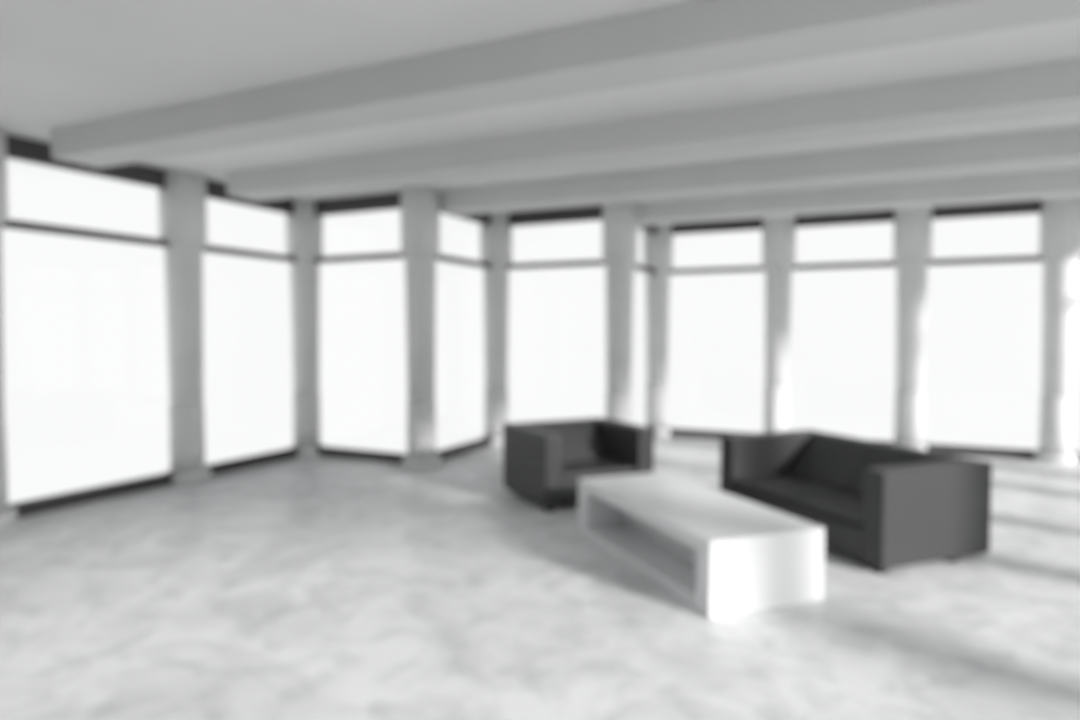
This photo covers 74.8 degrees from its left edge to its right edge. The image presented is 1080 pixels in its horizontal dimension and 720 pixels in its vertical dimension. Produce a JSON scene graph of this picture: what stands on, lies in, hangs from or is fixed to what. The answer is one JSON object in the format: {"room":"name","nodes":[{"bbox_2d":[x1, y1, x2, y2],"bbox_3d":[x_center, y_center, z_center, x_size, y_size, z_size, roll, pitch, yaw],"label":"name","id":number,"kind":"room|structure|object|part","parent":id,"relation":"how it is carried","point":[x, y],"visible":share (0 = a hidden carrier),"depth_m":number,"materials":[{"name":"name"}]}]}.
{"room":"lobby","nodes":[
{"label":"lobby","id":0,"kind":"room"},
{"bbox_2d":[0,436,1079,719],"bbox_3d":[1.374,1.711,4.342,14.040,0.250,14.958,1,3,25],"label":"floor","id":1,"kind":"structure","parent":0,"point":[319,587],"depth_m":4.30,"materials":[{"name":"white stone"}]},
{"bbox_2d":[0,128,16,527],"bbox_3d":[-5.056,-0.287,6.338,0.500,3.569,0.500,1,3,25],"label":"column","id":2,"kind":"structure","parent":1,"relation":"on","point":[8,516],"depth_m":6.39,"materials":[{"name":"concrete"}]},
{"bbox_2d":[2,134,176,517],"bbox_3d":[-4.602,-0.325,7.295,0.090,3.567,1.780,1,3,25],"label":"window","id":3,"kind":"structure","parent":1,"relation":"on","point":[17,148],"depth_m":7.17,"materials":[{"name":"grey metal"}]},
{"bbox_3d":[-4.600,-2.006,7.226,0.090,0.202,1.780,1,3,25],"label":"head rail","id":4,"kind":"part","parent":3,"relation":"part of","materials":[{"name":"grey metal"}]},
{"bbox_3d":[-4.603,1.391,7.365,0.090,0.132,1.780,1,3,25],"label":"sill rail","id":5,"kind":"part","parent":3,"relation":"part of","materials":[{"name":"grey metal"}]},
{"bbox_2d":[158,170,211,484],"bbox_3d":[-4.148,-0.364,8.252,0.500,3.569,0.500,1,3,25],"label":"column","id":6,"kind":"structure","parent":1,"relation":"on","point":[182,206],"depth_m":8.10,"materials":[{"name":"concrete"}]},
{"bbox_2d":[203,179,299,475],"bbox_3d":[-3.733,-0.400,9.127,0.090,3.567,1.598,1,3,25],"label":"window","id":7,"kind":"structure","parent":1,"relation":"on","point":[215,190],"depth_m":9.05,"materials":[{"name":"grey metal"}]},
{"bbox_3d":[-3.731,-2.081,9.058,0.090,0.202,1.598,1,3,25],"label":"head rail","id":8,"kind":"part","parent":7,"relation":"part of","materials":[{"name":"grey metal"}]},
{"bbox_3d":[-3.734,1.317,9.197,0.090,0.132,1.598,1,3,25],"label":"sill rail","id":9,"kind":"part","parent":7,"relation":"part of","materials":[{"name":"grey metal"}]},
{"bbox_2d":[286,199,324,457],"bbox_3d":[-3.318,-0.435,10.001,0.500,3.569,0.500,1,3,25],"label":"column","id":10,"kind":"structure","parent":1,"relation":"on","point":[304,229],"depth_m":9.84,"materials":[{"name":"concrete"}]},
{"bbox_2d":[314,192,406,463],"bbox_3d":[-2.431,-0.417,9.582,1.622,3.567,0.090,1,3,25],"label":"window","id":11,"kind":"structure","parent":1,"relation":"on","point":[386,201],"depth_m":9.52,"materials":[{"name":"grey metal"}]},
{"bbox_3d":[-2.430,-2.098,9.513,1.622,0.202,0.090,1,3,25],"label":"head rail","id":12,"kind":"part","parent":11,"relation":"part of","materials":[{"name":"grey metal"}]},
{"bbox_3d":[-2.433,1.299,9.652,1.622,0.132,0.090,1,3,25],"label":"sill rail","id":13,"kind":"part","parent":11,"relation":"part of","materials":[{"name":"grey metal"}]},
{"bbox_2d":[400,187,440,469],"bbox_3d":[-1.545,-0.399,9.162,0.500,3.569,0.500,1,3,25],"label":"column","id":14,"kind":"structure","parent":1,"relation":"on","point":[419,206],"depth_m":9.00,"materials":[{"name":"concrete"}]},
{"bbox_2d":[436,196,492,460],"bbox_3d":[-1.113,-0.436,10.072,0.090,3.567,1.676,1,3,25],"label":"window","id":15,"kind":"structure","parent":1,"relation":"on","point":[485,219],"depth_m":10.14,"materials":[{"name":"grey metal"}]},
{"bbox_3d":[-1.114,1.280,10.142,0.090,0.132,1.676,1,3,25],"label":"sill rail","id":16,"kind":"part","parent":15,"relation":"part of","materials":[{"name":"grey metal"}]},
{"bbox_3d":[-1.112,-2.117,10.003,0.090,0.202,1.676,1,3,25],"label":"head rail","id":17,"kind":"part","parent":15,"relation":"part of","materials":[{"name":"grey metal"}]},
{"bbox_2d":[480,212,511,445],"bbox_3d":[-0.681,-0.473,10.982,0.500,3.569,0.500,1,3,25],"label":"column","id":18,"kind":"structure","parent":1,"relation":"on","point":[495,238],"depth_m":10.82,"materials":[{"name":"concrete"}]},
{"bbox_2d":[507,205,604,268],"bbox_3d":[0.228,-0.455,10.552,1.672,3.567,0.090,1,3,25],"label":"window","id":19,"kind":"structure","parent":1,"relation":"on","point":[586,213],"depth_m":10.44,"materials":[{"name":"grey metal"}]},
{"bbox_3d":[0.229,-2.136,10.483,1.672,0.202,0.090,1,3,25],"label":"head rail","id":20,"kind":"part","parent":19,"relation":"part of","materials":[{"name":"grey metal"}]},
{"bbox_2d":[503,417,653,511],"bbox_3d":[0.393,1.077,7.554,1.280,0.753,1.040,-1,3,-26],"label":"armchair","id":21,"kind":"object","parent":1,"relation":"on","point":[544,462],"visible":0.8,"depth_m":7.34,"materials":[{"name":"black leather"}]},
{"bbox_3d":[-0.092,1.064,7.316,0.200,0.708,1.040,-1,3,-26],"label":"arm","id":22,"kind":"part","parent":21,"relation":"part of","materials":[{"name":"black leather"}]},
{"bbox_2d":[529,421,608,461],"bbox_3d":[0.302,0.893,7.733,0.872,0.375,0.322,-1,3,-26],"label":"cushion","id":23,"kind":"object","parent":21,"relation":"on","point":[582,440],"depth_m":7.80,"materials":[{"name":"black leather"}]},
{"bbox_3d":[0.424,1.289,7.499,0.878,0.245,0.881,-1,3,-26],"label":"seat","id":24,"kind":"part","parent":21,"relation":"part of","materials":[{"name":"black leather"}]},
{"bbox_2d":[563,458,635,479],"bbox_3d":[0.491,1.131,7.355,0.872,0.066,0.568,-1,3,-26],"label":"seat cushion","id":25,"kind":"object","parent":21,"relation":"on","point":[574,470],"depth_m":7.25,"materials":[{"name":"black leather"}]},
{"bbox_3d":[0.878,1.045,7.791,0.200,0.708,1.040,-1,3,-26],"label":"arm","id":26,"kind":"part","parent":21,"relation":"part of","materials":[{"name":"black leather"}]},
{"bbox_2d":[602,202,637,423],"bbox_3d":[1.137,-0.436,10.121,0.500,3.569,0.500,1,3,25],"label":"column","id":27,"kind":"structure","parent":1,"relation":"on","point":[619,220],"depth_m":9.95,"materials":[{"name":"concrete"}]},
{"bbox_2d":[634,225,656,436],"bbox_3d":[1.558,-0.472,11.008,0.090,3.567,1.624,1,3,25],"label":"window","id":28,"kind":"structure","parent":1,"relation":"on","point":[652,229],"depth_m":11.22,"materials":[{"name":"grey metal"}]},
{"bbox_3d":[1.559,-2.153,10.939,0.090,0.202,1.624,1,3,25],"label":"head rail","id":29,"kind":"part","parent":28,"relation":"part of","materials":[{"name":"grey metal"}]},
{"bbox_2d":[643,224,672,436],"bbox_3d":[1.978,-0.508,11.894,0.500,3.569,0.500,1,3,25],"label":"column","id":30,"kind":"structure","parent":1,"relation":"on","point":[657,247],"depth_m":11.73,"materials":[{"name":"concrete"}]},
{"bbox_2d":[578,471,824,618],"bbox_3d":[1.097,1.302,5.389,0.880,0.480,1.984,-1,2,-21],"label":"coffee table","id":31,"kind":"object","parent":1,"relation":"on","point":[720,553],"visible":1,"depth_m":4.76,"materials":[{"name":"white paint"}]},
{"bbox_3d":[0.777,1.268,6.232,0.880,0.309,0.180,-1,3,-21],"label":"panel","id":32,"kind":"part","parent":31,"relation":"part of","materials":[{"name":"white paint"}]},
{"bbox_3d":[1.039,1.304,5.351,0.025,0.309,1.654,-1,2,-21],"label":"panel","id":33,"kind":"part","parent":31,"relation":"part of","materials":[{"name":"white paint"}]},
{"bbox_3d":[1.097,1.499,5.397,0.880,0.085,1.984,-1,3,-21],"label":"panel","id":34,"kind":"part","parent":31,"relation":"part of","materials":[{"name":"white paint"}]},
{"bbox_3d":[1.422,1.337,4.532,0.880,0.309,0.150,-1,3,-21],"label":"panel","id":35,"kind":"part","parent":31,"relation":"part of","materials":[{"name":"white paint"}]},
{"bbox_2d":[666,218,764,439],"bbox_3d":[2.851,-0.490,11.481,1.592,3.567,0.090,1,3,25],"label":"window","id":36,"kind":"structure","parent":1,"relation":"on","point":[753,223],"depth_m":11.46,"materials":[{"name":"grey metal"}]},
{"bbox_3d":[2.850,1.226,11.551,1.592,0.132,0.090,1,3,25],"label":"sill rail","id":37,"kind":"part","parent":36,"relation":"part of","materials":[{"name":"grey metal"}]},
{"bbox_3d":[2.852,-2.171,11.412,1.592,0.202,0.090,1,3,25],"label":"head rail","id":38,"kind":"part","parent":36,"relation":"part of","materials":[{"name":"grey metal"}]},
{"bbox_2d":[762,216,795,432],"bbox_3d":[3.724,-0.473,11.068,0.500,3.569,0.500,1,3,25],"label":"column","id":39,"kind":"structure","parent":1,"relation":"on","point":[778,233],"depth_m":10.91,"materials":[{"name":"concrete"}]},
{"bbox_2d":[792,209,896,443],"bbox_3d":[4.559,-0.456,10.672,1.508,3.567,0.090,1,3,25],"label":"window","id":40,"kind":"structure","parent":1,"relation":"on","point":[876,216],"depth_m":10.56,"materials":[{"name":"grey metal"}]},
{"bbox_3d":[4.560,-2.137,10.604,1.508,0.202,0.090,1,3,25],"label":"head rail","id":41,"kind":"part","parent":40,"relation":"part of","materials":[{"name":"grey metal"}]},
{"bbox_3d":[4.558,1.260,10.742,1.508,0.132,0.090,1,3,25],"label":"sill rail","id":42,"kind":"part","parent":40,"relation":"part of","materials":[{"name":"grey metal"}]},
{"bbox_2d":[720,430,991,573],"bbox_3d":[2.621,1.135,6.168,1.110,0.753,1.960,-1,3,-21],"label":"sofa","id":43,"kind":"object","parent":1,"relation":"on","point":[882,506],"visible":0.89,"depth_m":5.44,"materials":[{"name":"black leather"}]},
{"bbox_3d":[2.303,1.079,6.989,1.110,0.708,0.196,-1,3,-21],"label":"arm","id":44,"kind":"part","parent":43,"relation":"part of","materials":[{"name":"black leather"}]},
{"bbox_2d":[734,475,845,502],"bbox_3d":[2.271,1.169,6.454,0.638,0.066,0.778,-1,3,-21],"label":"seat cushion","id":45,"kind":"object","parent":43,"relation":"on","point":[772,488],"depth_m":6.40,"materials":[{"name":"black leather"}]},
{"bbox_3d":[2.554,1.345,6.151,0.951,0.245,1.566,-1,3,-21],"label":"seat","id":46,"kind":"part","parent":43,"relation":"part of","materials":[{"name":"black leather"}]},
{"bbox_2d":[791,491,862,526],"bbox_3d":[2.553,1.199,5.725,0.638,0.066,0.778,-1,3,-21],"label":"seat cushion","id":47,"kind":"object","parent":43,"relation":"on","point":[843,508],"depth_m":5.73,"materials":[{"name":"black leather"}]},
{"bbox_2d":[787,434,874,489],"bbox_3d":[2.706,0.940,6.612,0.322,0.375,0.778,-1,3,-21],"label":"cushion","id":48,"kind":"object","parent":43,"relation":"on","point":[835,461],"depth_m":6.62,"materials":[{"name":"black leather"}]},
{"bbox_2d":[848,446,949,493],"bbox_3d":[2.988,0.970,5.884,0.322,0.375,0.778,-1,3,-21],"label":"cushion","id":49,"kind":"object","parent":43,"relation":"on","point":[876,456],"depth_m":6.10,"materials":[{"name":"black leather"}]},
{"bbox_3d":[2.939,1.147,5.345,1.110,0.708,0.196,-1,3,-21],"label":"arm","id":50,"kind":"part","parent":43,"relation":"part of","materials":[{"name":"black leather"}]},
{"bbox_2d":[890,207,932,450],"bbox_3d":[5.394,-0.439,10.277,0.500,3.569,0.500,1,3,25],"label":"column","id":51,"kind":"structure","parent":1,"relation":"on","point":[912,228],"depth_m":10.13,"materials":[{"name":"concrete"}]},
{"bbox_2d":[922,199,1043,459],"bbox_3d":[6.196,-0.423,9.897,1.436,3.567,0.090,1,3,25],"label":"window","id":52,"kind":"structure","parent":1,"relation":"on","point":[1028,206],"depth_m":9.83,"materials":[{"name":"grey metal"}]},
{"bbox_3d":[6.195,1.293,9.967,1.436,0.132,0.090,1,3,25],"label":"sill rail","id":53,"kind":"part","parent":52,"relation":"part of","materials":[{"name":"grey metal"}]},
{"bbox_3d":[6.198,-2.104,9.828,1.436,0.202,0.090,1,3,25],"label":"head rail","id":54,"kind":"part","parent":52,"relation":"part of","materials":[{"name":"grey metal"}]},
{"bbox_2d":[1034,197,1079,464],"bbox_3d":[6.999,-0.407,9.517,0.500,3.569,0.500,1,3,25],"label":"column","id":55,"kind":"structure","parent":1,"relation":"on","point":[1059,229],"depth_m":9.38,"materials":[{"name":"concrete"}]},
{"bbox_2d":[1072,452,1079,462],"bbox_3d":[7.844,-0.390,9.117,1.530,3.567,0.090,1,3,25],"label":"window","id":56,"kind":"structure","parent":1,"relation":"on","point":[1076,453],"depth_m":9.44,"materials":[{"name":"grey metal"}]},
{"bbox_2d":[0,0,1079,212],"bbox_3d":[1.377,-2.131,4.185,14.040,0.300,14.958,1,3,25],"label":"ceiling","id":57,"kind":"structure","parent":0,"point":[64,63],"depth_m":4.82,"materials":[{"name":"paint"}]},
{"bbox_2d":[51,0,1079,167],"bbox_3d":[0.562,-1.856,4.252,10.800,0.256,0.440,1,3,25],"label":"beam","id":58,"kind":"structure","parent":57,"relation":"attached to","point":[701,37],"depth_m":4.31,"materials":[{"name":"paint"}]},
{"bbox_2d":[226,59,1079,200],"bbox_3d":[1.380,-1.926,5.976,10.800,0.256,0.440,1,3,25],"label":"beam","id":59,"kind":"structure","parent":57,"relation":"attached to","point":[1049,89],"depth_m":5.80,"materials":[{"name":"paint"}]},
{"bbox_2d":[441,127,1079,215],"bbox_3d":[2.949,-1.980,7.345,9.138,0.256,0.440,1,3,25],"label":"beam","id":60,"kind":"structure","parent":57,"relation":"attached to","point":[1055,147],"depth_m":7.32,"materials":[{"name":"paint"}]},
{"bbox_2d":[637,168,1079,225],"bbox_3d":[4.635,-2.033,8.670,7.226,0.256,0.440,1,3,25],"label":"beam","id":61,"kind":"structure","parent":57,"relation":"attached to","point":[1060,183],"depth_m":8.73,"materials":[{"name":"paint"}]}
]}

